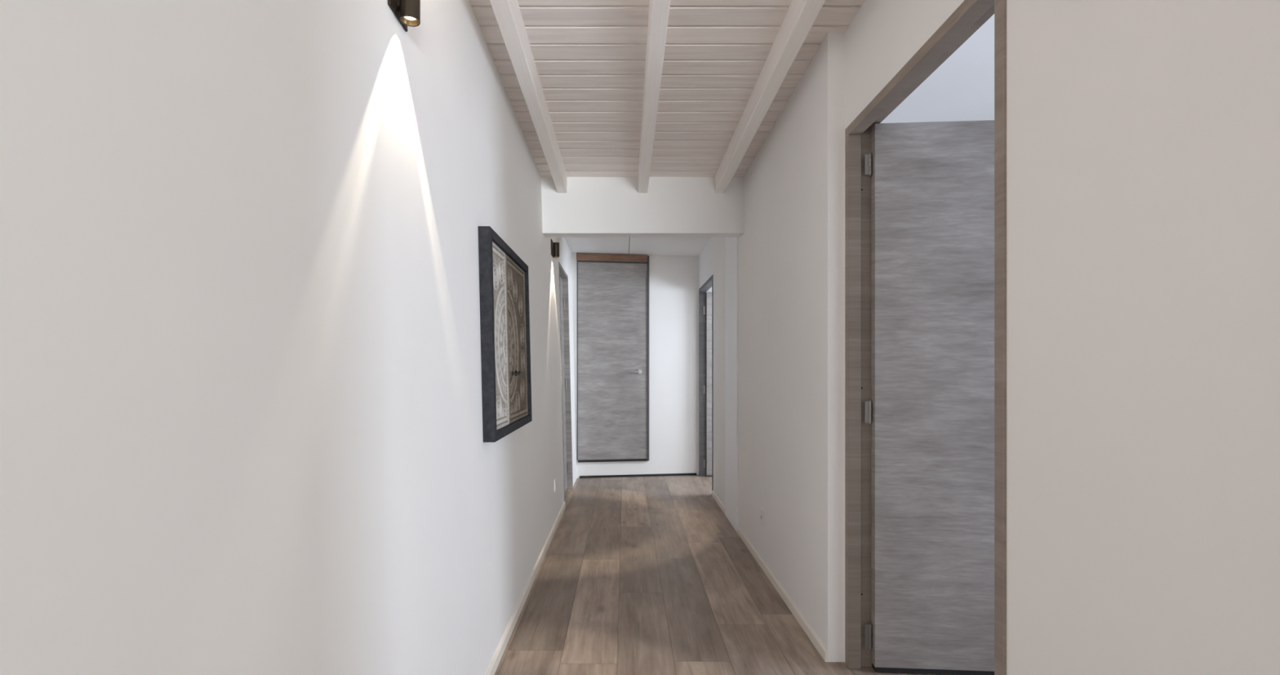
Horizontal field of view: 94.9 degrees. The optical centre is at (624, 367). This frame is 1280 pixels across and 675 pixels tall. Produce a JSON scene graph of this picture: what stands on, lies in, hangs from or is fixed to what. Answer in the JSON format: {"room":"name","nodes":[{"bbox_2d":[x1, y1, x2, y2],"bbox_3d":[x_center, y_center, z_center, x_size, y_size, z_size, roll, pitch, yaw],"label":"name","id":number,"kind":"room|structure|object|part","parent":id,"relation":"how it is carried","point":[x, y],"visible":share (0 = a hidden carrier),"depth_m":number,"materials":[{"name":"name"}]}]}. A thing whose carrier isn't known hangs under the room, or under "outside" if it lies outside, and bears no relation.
{"room":"home hallway","nodes":[
{"label":"home hallway","id":0,"kind":"room"},
{"bbox_2d":[0,0,577,674],"bbox_3d":[-0.583,-0.180,3.175,0.182,2.620,6.150,0,0,0],"label":"wall","id":1,"kind":"structure","parent":0,"point":[241,401],"depth_m":0.83,"materials":[{"name":"paint"}]},
{"bbox_2d":[387,0,420,31],"bbox_3d":[-0.512,-0.877,1.385,0.057,0.123,0.110,0,0,0],"label":"wall sconce","id":2,"kind":"object","parent":1,"relation":"attached to","point":[407,12],"visible":1,"depth_m":1.37,"materials":[{"name":"brown metal"}]},
{"bbox_3d":[-0.536,-0.880,1.385,0.009,0.117,0.110,0,0,0],"label":"plate","id":3,"kind":"part","parent":2,"relation":"part of","materials":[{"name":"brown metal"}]},
{"bbox_3d":[-0.531,-0.869,1.385,0.008,0.045,0.024,0,0,0],"label":"arm","id":4,"kind":"part","parent":2,"relation":"part of","materials":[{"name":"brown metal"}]},
{"bbox_2d":[478,226,532,442],"bbox_3d":[-0.499,-0.120,2.539,0.062,0.780,0.842,0,0,0],"label":"picture","id":5,"kind":"object","parent":1,"relation":"attached to","point":[504,277],"visible":1,"depth_m":2.37,"materials":[{"name":"grey wood"}]},
{"bbox_3d":[-0.501,-0.120,2.304,0.034,0.712,0.301,0,0,0],"label":"carved panel","id":6,"kind":"part","parent":5,"relation":"part of","materials":[{"name":"brown wood"}]},
{"bbox_3d":[-0.501,-0.120,2.696,0.034,0.712,0.457,0,0,0],"label":"carved panel","id":7,"kind":"part","parent":5,"relation":"part of","materials":[{"name":"brown wood"}]},
{"bbox_2d":[484,501,565,674],"bbox_3d":[-0.487,1.107,2.428,0.012,0.046,4.655,0,0,0],"label":"baseboard","id":8,"kind":"structure","parent":1,"relation":"attached to","point":[492,668],"depth_m":2.72,"materials":[{"name":"paint"}]},
{"bbox_2d":[551,239,559,257],"bbox_3d":[-0.512,-0.875,4.330,0.057,0.123,0.110,0,0,0],"label":"wall sconce","id":9,"kind":"object","parent":1,"relation":"attached to","point":[554,246],"visible":1,"depth_m":4.31,"materials":[{"name":"brown metal"}]},
{"bbox_3d":[-0.536,-0.877,4.330,0.009,0.117,0.110,0,0,0],"label":"plate","id":10,"kind":"part","parent":9,"relation":"part of","materials":[{"name":"brown metal"}]},
{"bbox_2d":[554,479,556,492],"bbox_3d":[-0.494,0.838,4.170,0.011,0.084,0.068,0,0,0],"label":"power outlet","id":11,"kind":"object","parent":1,"relation":"attached to","point":[555,485],"visible":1,"depth_m":4.15,"materials":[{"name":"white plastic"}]},
{"bbox_2d":[558,262,573,501],"bbox_3d":[-0.563,0.138,5.130,0.152,1.985,0.750,0,0,0],"label":"door","id":12,"kind":"structure","parent":1,"relation":"in","point":[563,277],"depth_m":5.47,"materials":[{"name":"grey wood"}]},
{"bbox_2d":[571,252,698,478],"bbox_3d":[0.136,-0.180,6.147,1.540,2.620,0.120,0,0,-8],"label":"wall","id":13,"kind":"structure","parent":0,"point":[673,280],"depth_m":6.13,"materials":[{"name":"paint"}]},
{"bbox_2d":[576,253,648,462],"bbox_3d":[-0.120,-0.098,6.016,0.752,2.130,0.071,0,0,-8],"label":"door","id":14,"kind":"structure","parent":13,"relation":"in","point":[613,289],"depth_m":6.04,"materials":[{"name":"grey wood"}]},
{"bbox_3d":[0.116,0.043,6.042,0.136,0.052,0.059,0,0,-8],"label":"handle","id":15,"kind":"part","parent":14,"relation":"part of","materials":[{"name":"silver metal"}]},
{"bbox_2d":[579,472,696,478],"bbox_3d":[0.143,1.119,6.085,1.227,0.022,0.006,0,0,-8],"label":"baseboard","id":16,"kind":"structure","parent":13,"relation":"attached to","point":[663,474],"depth_m":6.08,"materials":[{"name":"black"}]},
{"bbox_2d":[564,236,711,256],"bbox_3d":[0.150,-1.200,5.275,1.500,0.060,2.650,0,0,0],"label":"ceiling panel","id":17,"kind":"object","parent":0,"point":[658,246],"visible":0.05,"depth_m":5.62,"materials":[{"name":"paint"}]},
{"bbox_2d":[541,177,743,236],"bbox_3d":[0.107,-1.174,3.895,1.381,0.592,0.110,0,0,0],"label":"wall header","id":18,"kind":"structure","parent":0,"point":[591,206],"depth_m":3.84,"materials":[{"name":"paint"}]},
{"bbox_2d":[468,0,864,177],"bbox_3d":[0.150,-1.367,1.980,1.500,0.245,3.760,0,0,0],"label":"ceiling","id":19,"kind":"structure","parent":0,"point":[589,55],"depth_m":2.57,"materials":[{"name":"white wood"}]},
{"bbox_2d":[489,0,567,193],"bbox_3d":[-0.409,-1.248,1.970,0.062,0.215,3.740,0,0,0],"label":"ceiling beam","id":20,"kind":"structure","parent":19,"relation":"attached to","point":[508,14],"depth_m":2.45,"materials":[{"name":"paint"}]},
{"bbox_2d":[638,0,670,193],"bbox_3d":[0.117,-1.248,1.970,0.062,0.215,3.740,0,0,0],"label":"ceiling beam","id":21,"kind":"structure","parent":19,"relation":"attached to","point":[659,10],"depth_m":2.42,"materials":[{"name":"paint"}]},
{"bbox_2d":[715,0,825,193],"bbox_3d":[0.620,-1.248,1.970,0.064,0.215,3.740,0,0,0],"label":"ceiling beam","id":22,"kind":"structure","parent":19,"relation":"attached to","point":[801,15],"depth_m":2.45,"materials":[{"name":"paint"}]},
{"bbox_2d":[493,475,962,674],"bbox_3d":[0.325,1.180,0.150,6.150,0.100,13.700,0,0,0],"label":"floor","id":23,"kind":"structure","parent":0,"point":[636,575],"depth_m":2.88,"materials":[{"name":"wood"}]},
{"bbox_2d":[880,13,994,123],"bbox_3d":[2.172,-1.430,3.500,2.455,0.120,6.800,0,0,0],"label":"wall","id":24,"kind":"structure","parent":0,"point":[962,88],"depth_m":2.89,"materials":[{"name":"paint"}]},
{"bbox_2d":[698,0,1279,674],"bbox_3d":[0.862,-0.180,3.500,0.167,2.620,6.800,0,0,0],"label":"wall","id":25,"kind":"structure","parent":0,"point":[1143,136],"depth_m":1.04,"materials":[{"name":"paint"}]},
{"bbox_2d":[698,275,713,490],"bbox_3d":[1.196,0.155,5.662,0.847,1.950,0.945,0,0,0],"label":"door","id":26,"kind":"structure","parent":25,"relation":"in","point":[705,299],"depth_m":6.10,"materials":[{"name":"grey laminate"}]},
{"bbox_2d":[711,490,724,514],"bbox_3d":[0.773,1.107,4.850,0.010,0.046,0.680,0,0,0],"label":"baseboard","id":27,"kind":"structure","parent":25,"relation":"attached to","point":[718,501],"depth_m":4.81,"materials":[{"name":"paint"}]},
{"bbox_2d":[724,236,737,532],"bbox_3d":[0.772,-0.020,4.265,0.012,2.300,0.470,0,0,0],"label":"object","id":28,"kind":"structure","parent":25,"relation":"attached to","point":[731,242],"depth_m":4.21,"materials":[{"name":"white paint"}]},
{"bbox_2d":[760,508,764,526],"bbox_3d":[0.773,0.843,3.310,0.010,0.084,0.068,0,0,0],"label":"power outlet","id":29,"kind":"object","parent":25,"relation":"attached to","point":[762,509],"visible":1,"depth_m":3.29,"materials":[{"name":"white plastic"}]},
{"bbox_2d":[760,511,763,522],"bbox_3d":[0.770,0.843,3.310,0.003,0.052,0.044,0,0,0],"label":"socket","id":30,"kind":"object","parent":29,"relation":"attached to","point":[762,513],"depth_m":3.30,"materials":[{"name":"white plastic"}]},
{"bbox_2d":[737,525,827,662],"bbox_3d":[0.773,1.107,3.142,0.010,0.046,1.776,0,0,0],"label":"baseboard","id":31,"kind":"structure","parent":25,"relation":"attached to","point":[820,647],"depth_m":2.76,"materials":[{"name":"paint"}]},
{"bbox_2d":[844,0,1006,674],"bbox_3d":[1.297,0.094,1.766,0.920,2.072,0.937,0,0,0],"label":"door","id":32,"kind":"structure","parent":25,"relation":"in","point":[926,202],"depth_m":2.16,"materials":[{"name":"grey laminate"}]}
]}

